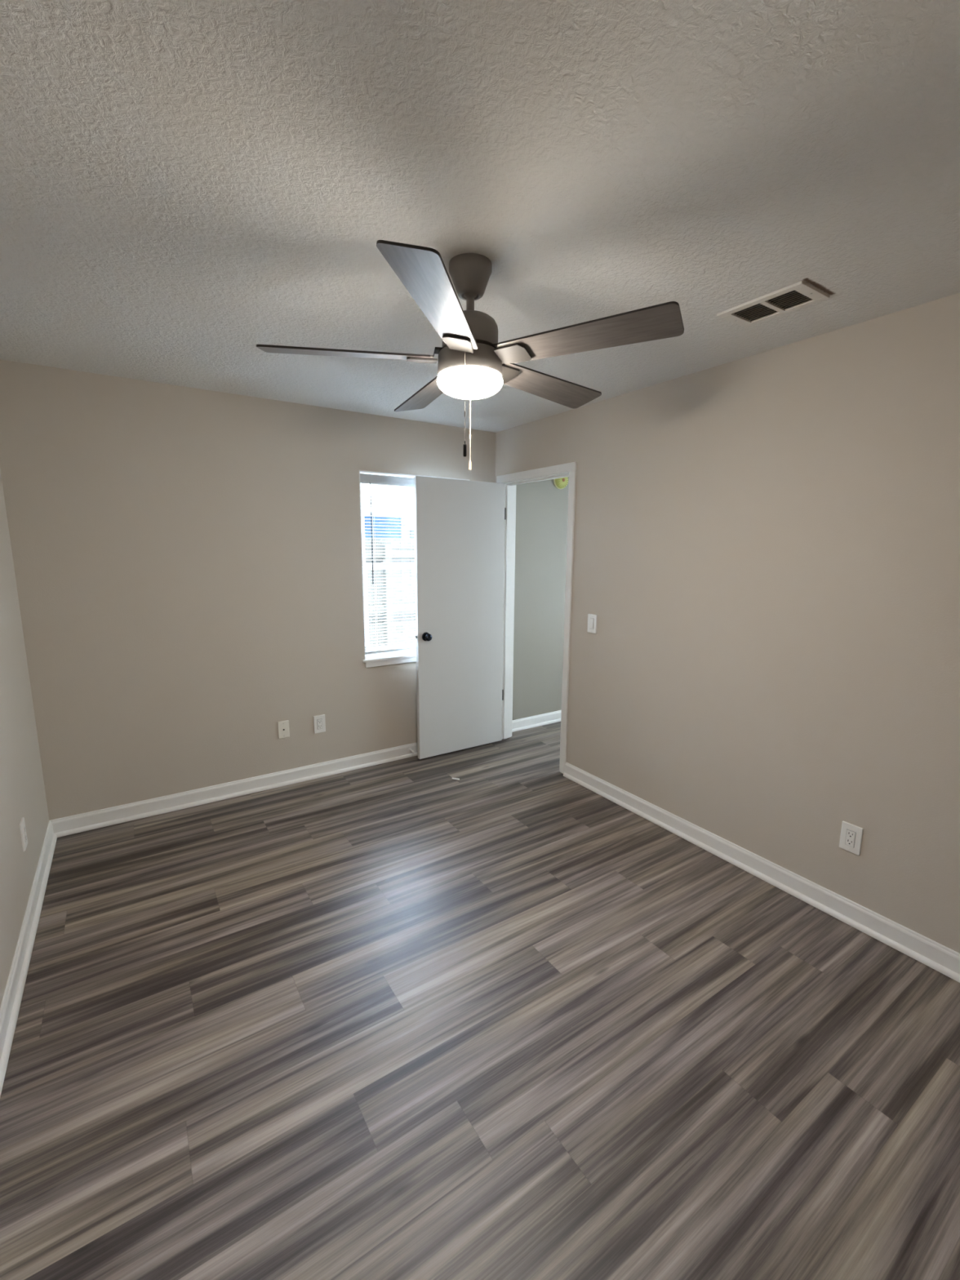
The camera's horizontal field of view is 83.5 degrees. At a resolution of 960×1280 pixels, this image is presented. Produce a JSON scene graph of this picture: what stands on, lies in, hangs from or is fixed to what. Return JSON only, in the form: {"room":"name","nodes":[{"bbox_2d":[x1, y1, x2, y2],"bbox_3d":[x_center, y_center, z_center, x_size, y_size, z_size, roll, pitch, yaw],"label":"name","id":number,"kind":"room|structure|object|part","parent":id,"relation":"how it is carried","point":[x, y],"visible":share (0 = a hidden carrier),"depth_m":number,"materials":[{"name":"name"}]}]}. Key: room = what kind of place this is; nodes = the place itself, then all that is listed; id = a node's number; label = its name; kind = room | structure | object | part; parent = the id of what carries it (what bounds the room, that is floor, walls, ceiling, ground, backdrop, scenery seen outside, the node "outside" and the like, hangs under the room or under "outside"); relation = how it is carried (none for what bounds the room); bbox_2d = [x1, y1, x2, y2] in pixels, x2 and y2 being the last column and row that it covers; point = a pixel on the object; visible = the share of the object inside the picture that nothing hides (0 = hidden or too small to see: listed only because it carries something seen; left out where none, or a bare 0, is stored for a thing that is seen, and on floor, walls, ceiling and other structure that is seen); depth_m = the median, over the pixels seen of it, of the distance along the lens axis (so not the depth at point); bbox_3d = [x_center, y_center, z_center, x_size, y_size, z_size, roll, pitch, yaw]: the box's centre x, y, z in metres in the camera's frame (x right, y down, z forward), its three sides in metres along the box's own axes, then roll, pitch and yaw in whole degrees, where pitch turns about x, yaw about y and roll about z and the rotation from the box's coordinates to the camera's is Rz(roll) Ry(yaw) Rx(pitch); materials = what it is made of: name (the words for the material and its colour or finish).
{"room":"empty bedroom","nodes":[
{"label":"empty bedroom","id":0,"kind":"room"},
{"bbox_2d":[0,469,48,1007],"bbox_3d":[-1.211,0.189,0.944,0.120,2.440,4.268,-6,12,-33],"label":"wall","id":1,"kind":"structure","parent":0,"point":[22,788],"depth_m":2.34,"materials":[{"name":"beige paint"}]},
{"bbox_2d":[19,817,27,851],"bbox_3d":[-1.939,0.826,2.289,0.009,0.122,0.078,-6,12,-33],"label":"electrical outlet","id":2,"kind":"object","parent":1,"relation":"attached to","point":[22,825],"visible":1,"depth_m":2.27,"materials":[{"name":"white plastic"}]},
{"bbox_2d":[0,820,57,1097],"bbox_3d":[-1.190,1.326,1.230,0.026,0.097,4.148,-6,12,-33],"label":"baseboard","id":3,"kind":"structure","parent":1,"relation":"attached to","point":[14,990],"depth_m":2.02,"materials":[{"name":"white paint"}]},
{"bbox_2d":[0,359,568,820],"bbox_3d":[-0.394,-0.221,4.099,4.977,2.690,0.150,-6,12,-33],"label":"wall","id":4,"kind":"structure","parent":0,"point":[187,561],"depth_m":3.18,"materials":[{"name":"beige paint"}]},
{"bbox_2d":[50,742,417,837],"bbox_3d":[-1.109,0.900,3.713,2.926,0.097,0.026,-6,12,-33],"label":"baseboard","id":5,"kind":"structure","parent":4,"relation":"attached to","point":[68,825],"depth_m":3.37,"materials":[{"name":"white paint"}]},
{"bbox_2d":[277,720,289,738],"bbox_3d":[-1.292,0.590,3.544,0.070,0.115,0.014,-6,12,-33],"label":"cable plate","id":6,"kind":"object","parent":4,"relation":"attached to","point":[283,726],"visible":1,"depth_m":3.54,"materials":[{"name":"beige plastic"}]},
{"bbox_2d":[313,714,325,733],"bbox_3d":[-1.095,0.574,3.675,0.078,0.122,0.009,-6,12,-33],"label":"electrical outlet","id":7,"kind":"object","parent":4,"relation":"attached to","point":[319,724],"visible":1,"depth_m":3.67,"materials":[{"name":"white plastic"}]},
{"bbox_2d":[317,719,322,728],"bbox_3d":[-1.093,0.575,3.673,0.032,0.067,0.003,-6,12,-33],"label":"receptacle","id":8,"kind":"object","parent":7,"relation":"attached to","point":[319,721],"depth_m":3.67,"materials":[{"name":"white plastic"}]},
{"bbox_2d":[362,651,416,662],"bbox_3d":[-0.467,0.104,4.058,0.906,0.018,0.116,-6,12,-33],"label":"window sill","id":9,"kind":"structure","parent":4,"relation":"attached to","point":[406,655],"depth_m":3.90,"materials":[{"name":"white paint"}]},
{"bbox_2d":[359,470,470,667],"bbox_3d":[-0.481,-0.515,3.980,0.870,1.344,0.160,-6,12,-33],"label":"window","id":10,"kind":"structure","parent":4,"relation":"in","point":[364,566],"depth_m":3.84,"materials":[{"name":"white paint"}]},
{"bbox_3d":[-0.513,-0.841,3.977,0.800,0.628,0.026,-6,12,-33],"label":"sash","id":11,"kind":"part","parent":10,"relation":"part of","materials":[{"name":"white plastic"}]},
{"bbox_2d":[360,473,416,654],"bbox_3d":[-0.462,-0.544,3.946,0.854,1.240,0.054,-6,12,-33],"label":"window blind","id":12,"kind":"object","parent":10,"relation":"attached to","point":[373,479],"visible":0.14,"depth_m":3.81,"materials":[{"name":"white plastic"}]},
{"bbox_3d":[-0.739,-0.508,3.782,0.001,1.182,0.028,-6,12,-33],"label":"ladder cord","id":13,"kind":"part","parent":12,"relation":"part of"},
{"bbox_3d":[-0.472,0.056,4.058,0.846,0.020,0.025,-6,12,-33],"label":"rail","id":14,"kind":"part","parent":12,"relation":"part of","materials":[{"name":"white plastic"}]},
{"bbox_3d":[-0.508,-0.543,4.016,0.870,1.300,0.063,-6,12,-33],"label":"frame","id":15,"kind":"part","parent":10,"relation":"part of","materials":[{"name":"white plastic"}]},
{"bbox_3d":[-0.502,-0.253,4.054,0.800,0.637,0.026,-6,12,-33],"label":"sash","id":16,"kind":"part","parent":10,"relation":"part of","materials":[{"name":"white plastic"}]},
{"bbox_2d":[511,710,561,732],"bbox_3d":[0.911,0.680,5.066,1.706,0.097,0.026,-6,12,-33],"label":"baseboard","id":17,"kind":"structure","parent":4,"relation":"attached to","point":[539,720],"depth_m":4.80,"materials":[{"name":"white paint"}]},
{"bbox_2d":[553,476,568,488],"bbox_3d":[0.692,-1.350,4.549,0.144,0.144,0.050,-6,12,-33],"label":"smoke detector","id":18,"kind":"object","parent":4,"relation":"attached to","point":[560,483],"visible":0.63,"depth_m":4.53,"materials":[{"name":"yellow plastic"}]},
{"bbox_2d":[0,721,959,1279],"bbox_3d":[0.777,1.165,2.536,4.857,0.001,4.285,-6,12,-33],"label":"floor","id":19,"kind":"structure","parent":0,"point":[405,1019],"depth_m":1.68,"materials":[{"name":"grey laminate"}]},
{"bbox_2d":[0,0,959,432],"bbox_3d":[0.001,-1.212,1.578,3.138,0.120,4.448,-6,12,-33],"label":"ceiling","id":20,"kind":"structure","parent":0,"point":[187,187],"depth_m":1.28,"materials":[{"name":"white paint"}]},
{"bbox_2d":[256,240,684,470],"bbox_3d":[-0.028,-0.876,1.750,1.237,0.602,1.230,-6,12,-33],"label":"ceiling fan","id":21,"kind":"object","parent":20,"relation":"hanging from","point":[471,357],"visible":1,"depth_m":1.61,"materials":[{"name":"grey wood"}]},
{"bbox_3d":[-0.408,-0.890,1.669,0.521,0.033,0.137,-1,10,-8],"label":"blade","id":22,"kind":"part","parent":21,"relation":"part of","materials":[{"name":"grey wood"}]},
{"bbox_3d":[-0.190,-0.942,2.055,0.136,0.040,0.521,-4,11,-26],"label":"blade","id":23,"kind":"part","parent":21,"relation":"part of","materials":[{"name":"grey wood"}]},
{"bbox_3d":[-0.104,-0.840,1.347,0.136,0.045,0.521,2,10,10],"label":"blade","id":24,"kind":"part","parent":21,"relation":"part of","materials":[{"name":"grey wood"}]},
{"bbox_3d":[-0.046,-0.741,1.636,0.005,0.280,0.005,-6,12,-33],"label":"pull chain","id":25,"kind":"part","parent":21,"relation":"part of","materials":[{"name":"silver metal"}]},
{"bbox_3d":[-0.032,-0.814,1.727,0.212,0.060,0.212,-6,12,-33],"label":"lamp shade","id":26,"kind":"part","parent":21,"relation":"part of","materials":[{"name":"white glass"}]},
{"bbox_3d":[-0.033,-0.769,1.851,0.005,0.298,0.005,-6,12,-33],"label":"pull chain","id":27,"kind":"part","parent":21,"relation":"part of","materials":[{"name":"white metal"}]},
{"bbox_3d":[0.247,-0.925,1.970,0.521,0.042,0.136,-9,13,-43],"label":"blade","id":28,"kind":"part","parent":21,"relation":"part of","materials":[{"name":"grey wood"}]},
{"bbox_3d":[0.299,-0.865,1.533,0.521,0.041,0.135,6,11,28],"label":"blade","id":29,"kind":"part","parent":21,"relation":"part of","materials":[{"name":"grey wood"}]},
{"bbox_2d":[716,280,829,327],"bbox_3d":[1.048,-1.201,1.937,0.190,0.011,0.306,-6,12,-33],"label":"ceiling vent","id":30,"kind":"object","parent":20,"relation":"in","point":[799,295],"visible":1,"depth_m":1.92,"materials":[{"name":"metal"}]},
{"bbox_2d":[495,293,959,953],"bbox_3d":[1.304,-0.088,2.645,0.125,2.440,4.148,-6,12,-33],"label":"wall","id":31,"kind":"structure","parent":0,"point":[766,552],"depth_m":2.40,"materials":[{"name":"beige paint"}]},
{"bbox_2d":[413,475,505,759],"bbox_3d":[-0.138,-0.149,4.042,0.766,2.030,0.149,-6,12,-33],"label":"door","id":32,"kind":"structure","parent":31,"relation":"in","point":[460,524],"depth_m":4.00,"materials":[{"name":"grey paint"}]},
{"bbox_3d":[-0.388,-0.024,3.871,0.064,0.064,0.010,-6,12,-33],"label":"knob","id":33,"kind":"part","parent":32,"relation":"part of","materials":[{"name":"black metal"}]},
{"bbox_2d":[496,462,576,773],"bbox_3d":[0.422,-0.164,3.991,0.151,2.104,0.869,-6,12,-33],"label":"door frame","id":34,"kind":"structure","parent":31,"relation":"attached to","point":[510,486],"depth_m":4.00,"materials":[{"name":"white paint"}]},
{"bbox_2d":[587,613,597,633],"bbox_3d":[0.713,-0.104,3.428,0.013,0.120,0.078,-6,12,-33],"label":"light switch","id":35,"kind":"object","parent":31,"relation":"attached to","point":[592,619],"visible":1,"depth_m":3.42,"materials":[{"name":"white plastic"}]},
{"bbox_2d":[563,761,959,982],"bbox_3d":[1.483,1.137,2.429,0.026,0.097,3.243,-6,12,-33],"label":"baseboard","id":36,"kind":"structure","parent":31,"relation":"attached to","point":[944,960],"depth_m":2.49,"materials":[{"name":"white paint"}]},
{"bbox_2d":[839,821,863,855],"bbox_3d":[1.564,0.837,2.271,0.009,0.122,0.078,-6,12,-33],"label":"electrical outlet","id":37,"kind":"object","parent":31,"relation":"attached to","point":[851,837],"visible":1,"depth_m":2.27,"materials":[{"name":"white plastic"}]},
{"bbox_2d":[844,829,855,847],"bbox_3d":[1.562,0.837,2.269,0.003,0.067,0.032,-6,12,-33],"label":"receptacle","id":38,"kind":"object","parent":37,"relation":"attached to","point":[850,834],"depth_m":2.27,"materials":[{"name":"white plastic"}]},
{"label":"outside","id":39,"kind":"structure","parent":0,"visible":0},
{"bbox_3d":[-4.797,-1.200,18.273,40.000,0.170,28.302,-6,12,-33],"label":"ground","id":40,"kind":"structure","parent":39,"visible":0},
{"bbox_2d":[363,497,414,540],"bbox_3d":[-5.364,-2.948,16.465,14.600,3.880,6.950,-6,12,-33],"label":"house","id":41,"kind":"structure","parent":40,"relation":"on","point":[379,528],"depth_m":14.73,"materials":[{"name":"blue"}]},
{"bbox_2d":[364,537,416,647],"bbox_3d":[-0.830,-0.443,7.682,11.018,1.969,0.146,-6,12,-33],"label":"fence","id":42,"kind":"object","parent":40,"relation":"on","point":[381,547],"visible":0.06,"depth_m":7.41,"materials":[{"name":"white wood"}]},
{"bbox_3d":[-1.256,-0.348,7.379,0.090,1.880,0.089,-6,12,-33],"label":"post","id":43,"kind":"part","parent":42,"relation":"part of","materials":[{"name":"white wood"}]},
{"bbox_3d":[-0.852,-1.202,7.577,11.000,0.090,0.039,-6,12,-33],"label":"rail","id":44,"kind":"part","parent":42,"relation":"part of","materials":[{"name":"white wood"}]},
{"bbox_3d":[-0.857,-0.463,7.704,11.000,0.090,0.039,-6,12,-33],"label":"rail","id":45,"kind":"part","parent":42,"relation":"part of","materials":[{"name":"white wood"}]}
]}

